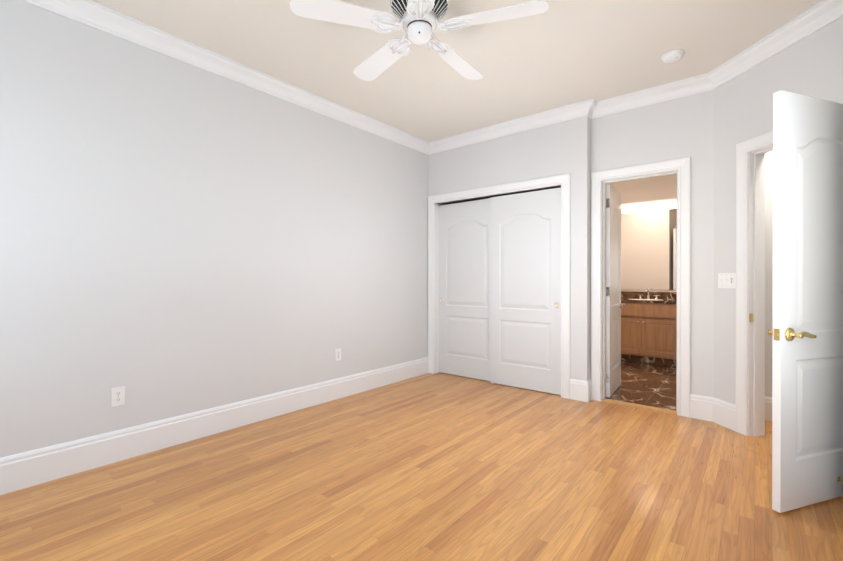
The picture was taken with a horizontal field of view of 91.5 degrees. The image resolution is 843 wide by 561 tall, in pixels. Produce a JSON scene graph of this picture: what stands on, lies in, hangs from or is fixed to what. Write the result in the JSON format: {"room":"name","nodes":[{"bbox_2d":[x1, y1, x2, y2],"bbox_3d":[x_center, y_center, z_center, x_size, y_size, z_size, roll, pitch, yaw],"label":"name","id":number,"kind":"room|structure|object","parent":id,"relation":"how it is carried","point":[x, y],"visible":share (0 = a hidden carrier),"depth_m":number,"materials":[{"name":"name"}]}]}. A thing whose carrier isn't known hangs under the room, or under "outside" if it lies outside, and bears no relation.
{"room":"empty bedroom","nodes":[
{"label":"empty bedroom","id":0,"kind":"room"},
{"bbox_2d":[0,0,461,457],"bbox_3d":[-1.183,-0.255,3.519,0.120,2.750,5.590,0,0,39],"label":"wall","id":1,"kind":"structure","parent":0,"point":[178,238],"depth_m":2.80,"materials":[{"name":"paint"}]},
{"bbox_2d":[111,386,124,406],"bbox_3d":[-1.890,0.723,2.556,0.008,0.114,0.070,0,0,39],"label":"electrical outlet","id":2,"kind":"object","parent":1,"relation":"attached to","point":[117,396],"visible":1,"depth_m":2.55,"materials":[{"name":"white plastic"}]},
{"bbox_2d":[0,357,427,494],"bbox_3d":[-1.368,1.026,3.188,0.018,0.190,4.599,0,0,39],"label":"baseboard","id":3,"kind":"structure","parent":1,"relation":"attached to","point":[19,471],"depth_m":2.79,"materials":[{"name":"paint"}]},
{"bbox_2d":[335,348,340,360],"bbox_3d":[-0.792,0.704,3.900,0.008,0.114,0.070,0,0,39],"label":"electrical outlet","id":4,"kind":"object","parent":1,"relation":"attached to","point":[338,354],"visible":1,"depth_m":3.90,"materials":[{"name":"white plastic"}]},
{"bbox_2d":[0,372,842,560],"bbox_3d":[1.416,1.183,2.658,5.800,0.120,8.100,0,0,39],"label":"floor","id":5,"kind":"structure","parent":0,"point":[439,466],"depth_m":2.17,"materials":[{"name":"brown wood"}]},
{"bbox_2d":[605,361,676,410],"bbox_3d":[2.326,1.113,4.994,2.210,0.006,2.550,0,0,39],"label":"marble floor","id":6,"kind":"structure","parent":5,"relation":"on","point":[652,385],"depth_m":4.30,"materials":[{"name":"stone"}]},
{"bbox_2d":[621,301,676,366],"bbox_3d":[2.942,0.701,5.747,2.202,0.814,0.594,0,0,39],"label":"bathroom vanity","id":7,"kind":"object","parent":6,"relation":"on","point":[648,327],"depth_m":5.38,"materials":[{"name":"brown wood"}]},
{"bbox_2d":[621,297,664,300],"bbox_3d":[2.946,0.278,5.751,2.202,0.032,0.581,0,0,39],"label":"countertop","id":8,"kind":"structure","parent":7,"relation":"on","point":[622,298],"depth_m":5.68,"materials":[{"name":"brown stone"}]},
{"bbox_2d":[91,0,822,141],"bbox_3d":[1.416,-1.688,2.650,5.800,0.120,8.100,0,0,39],"label":"ceiling","id":9,"kind":"structure","parent":0,"point":[558,53],"depth_m":2.88,"materials":[{"name":"paint"}]},
{"bbox_2d":[289,0,548,80],"bbox_3d":[0.005,-1.450,2.242,1.272,0.352,1.244,0,0,39],"label":"fan","id":10,"kind":"object","parent":9,"relation":"hanging from","point":[419,22],"visible":1,"depth_m":2.14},
{"bbox_2d":[661,49,683,62],"bbox_3d":[1.811,-1.610,2.959,0.144,0.038,0.144,0,0,39],"label":"smoke detector","id":11,"kind":"object","parent":9,"relation":"attached to","point":[672,56],"visible":1,"depth_m":2.93,"materials":[{"name":"white plastic"}]},
{"bbox_2d":[428,116,590,380],"bbox_3d":[0.850,-0.258,4.434,1.870,2.750,0.140,0,0,39],"label":"wall","id":12,"kind":"structure","parent":0,"point":[564,147],"depth_m":3.97,"materials":[{"name":"paint"}]},
{"bbox_2d":[439,199,489,380],"bbox_3d":[0.523,0.103,4.729,0.790,2.012,0.037,0,0,39],"label":"closet door","id":13,"kind":"structure","parent":12,"relation":"in","point":[464,289],"depth_m":4.72,"materials":[{"name":"paint"}]},
{"bbox_2d":[437,185,560,204],"bbox_3d":[0.797,-0.921,4.482,1.525,0.004,0.099,0,0,39],"label":"trim","id":14,"kind":"structure","parent":12,"relation":"attached to","point":[477,198],"depth_m":4.43,"materials":[{"name":"brown metal"}]},
{"bbox_2d":[428,173,570,398],"bbox_3d":[0.787,0.051,4.472,1.709,2.132,0.162,0,0,39],"label":"trim","id":15,"kind":"structure","parent":12,"relation":"attached to","point":[563,181],"depth_m":4.25,"materials":[{"name":"paint"}]},
{"bbox_2d":[490,187,560,394],"bbox_3d":[1.064,0.104,4.230,0.790,2.012,0.037,0,0,39],"label":"closet door","id":16,"kind":"structure","parent":12,"relation":"in","point":[525,290],"depth_m":4.20,"materials":[{"name":"paint"}]},
{"bbox_2d":[602,398,676,414],"bbox_3d":[1.925,1.114,3.643,0.600,0.012,0.070,0,0,39],"label":"threshold","id":17,"kind":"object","parent":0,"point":[641,406],"depth_m":3.61,"materials":[{"name":"brown wood"}]},
{"bbox_2d":[614,174,676,291],"bbox_3d":[3.171,-0.262,6.024,2.450,2.750,0.120,0,0,39],"label":"wall","id":18,"kind":"structure","parent":0,"point":[650,194],"depth_m":5.88,"materials":[{"name":"paint"}]},
{"bbox_2d":[621,209,676,289],"bbox_3d":[3.245,-0.429,5.878,1.850,1.123,0.010,0,0,39],"label":"mirror","id":19,"kind":"object","parent":18,"relation":"attached to","point":[649,250],"visible":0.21,"depth_m":5.87,"materials":[{"name":"clear glass"}]},
{"bbox_2d":[621,293,676,300],"bbox_3d":[3.124,0.211,5.968,2.202,0.100,0.020,0,0,39],"label":"backsplash","id":20,"kind":"structure","parent":18,"relation":"attached to","point":[668,296],"depth_m":5.78,"materials":[{"name":"brown stone"}]},
{"bbox_2d":[590,90,713,396],"bbox_3d":[2.049,-0.255,3.570,1.080,2.750,0.120,0,0,39],"label":"wall","id":21,"kind":"structure","parent":0,"point":[681,127],"depth_m":3.35,"materials":[{"name":"paint"}]},
{"bbox_2d":[605,184,624,397],"bbox_3d":[1.923,0.096,4.138,0.140,2.020,0.610,0,0,39],"label":"bathroom door","id":22,"kind":"structure","parent":21,"relation":"in","point":[613,294],"depth_m":4.03,"materials":[{"name":"paint"}]},
{"bbox_2d":[591,157,690,417],"bbox_3d":[1.941,0.054,3.659,0.784,2.132,0.164,0,0,39],"label":"door frame","id":23,"kind":"structure","parent":21,"relation":"attached to","point":[679,167],"depth_m":3.55,"materials":[{"name":"paint"}]},
{"bbox_2d":[605,183,613,387],"bbox_3d":[1.878,-0.257,4.210,0.005,2.750,0.655,0,0,39],"label":"liner","id":24,"kind":"object","parent":23,"relation":"attached to","point":[612,184],"depth_m":4.23,"materials":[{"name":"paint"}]},
{"bbox_2d":[765,151,772,396],"bbox_3d":[3.567,-0.253,2.716,2.350,2.750,0.120,0,0,39],"label":"wall","id":25,"kind":"structure","parent":0,"point":[768,263],"depth_m":3.28,"materials":[{"name":"paint"}]},
{"bbox_2d":[732,396,771,421],"bbox_3d":[3.476,1.027,2.705,2.230,0.190,0.018,0,0,39],"label":"baseboard","id":26,"kind":"structure","parent":25,"relation":"attached to","point":[768,400],"depth_m":3.27,"materials":[{"name":"paint"}]},
{"bbox_2d":[714,17,842,404],"bbox_3d":[2.450,-0.253,2.649,0.120,2.750,1.328,0,0,-6],"label":"wall","id":27,"kind":"structure","parent":0,"point":[811,65],"depth_m":3.06,"materials":[{"name":"paint"}]},
{"bbox_2d":[21,0,842,154],"bbox_3d":[0.074,-1.570,2.067,3.660,0.112,4.700,0,0,39],"label":"crown molding","id":28,"kind":"structure","parent":27,"relation":"attached to","point":[800,27],"depth_m":3.16,"materials":[{"name":"paint"}]},
{"bbox_2d":[718,273,735,287],"bbox_3d":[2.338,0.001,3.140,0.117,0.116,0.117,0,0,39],"label":"switch plate","id":29,"kind":"object","parent":27,"relation":"attached to","point":[726,280],"visible":1,"depth_m":3.13,"materials":[{"name":"white plastic"}]},
{"bbox_2d":[735,130,772,435],"bbox_3d":[2.457,0.057,2.584,0.164,2.132,0.944,0,0,-6],"label":"door frame","id":30,"kind":"structure","parent":27,"relation":"attached to","point":[750,293],"depth_m":2.96,"materials":[{"name":"paint"}]},
{"bbox_2d":[749,314,752,321],"bbox_3d":[2.378,0.270,2.957,0.030,0.060,0.004,0,0,-6],"label":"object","id":31,"kind":"structure","parent":30,"relation":"attached to","point":[750,317],"depth_m":2.96,"materials":[{"name":"gold metal"}]},
{"bbox_2d":[768,90,842,512],"bbox_3d":[2.075,0.102,2.081,0.770,2.020,0.139,0,0,-16],"label":"entry door","id":32,"kind":"structure","parent":27,"relation":"in","point":[806,332],"depth_m":2.02,"materials":[{"name":"paint"}]}
]}

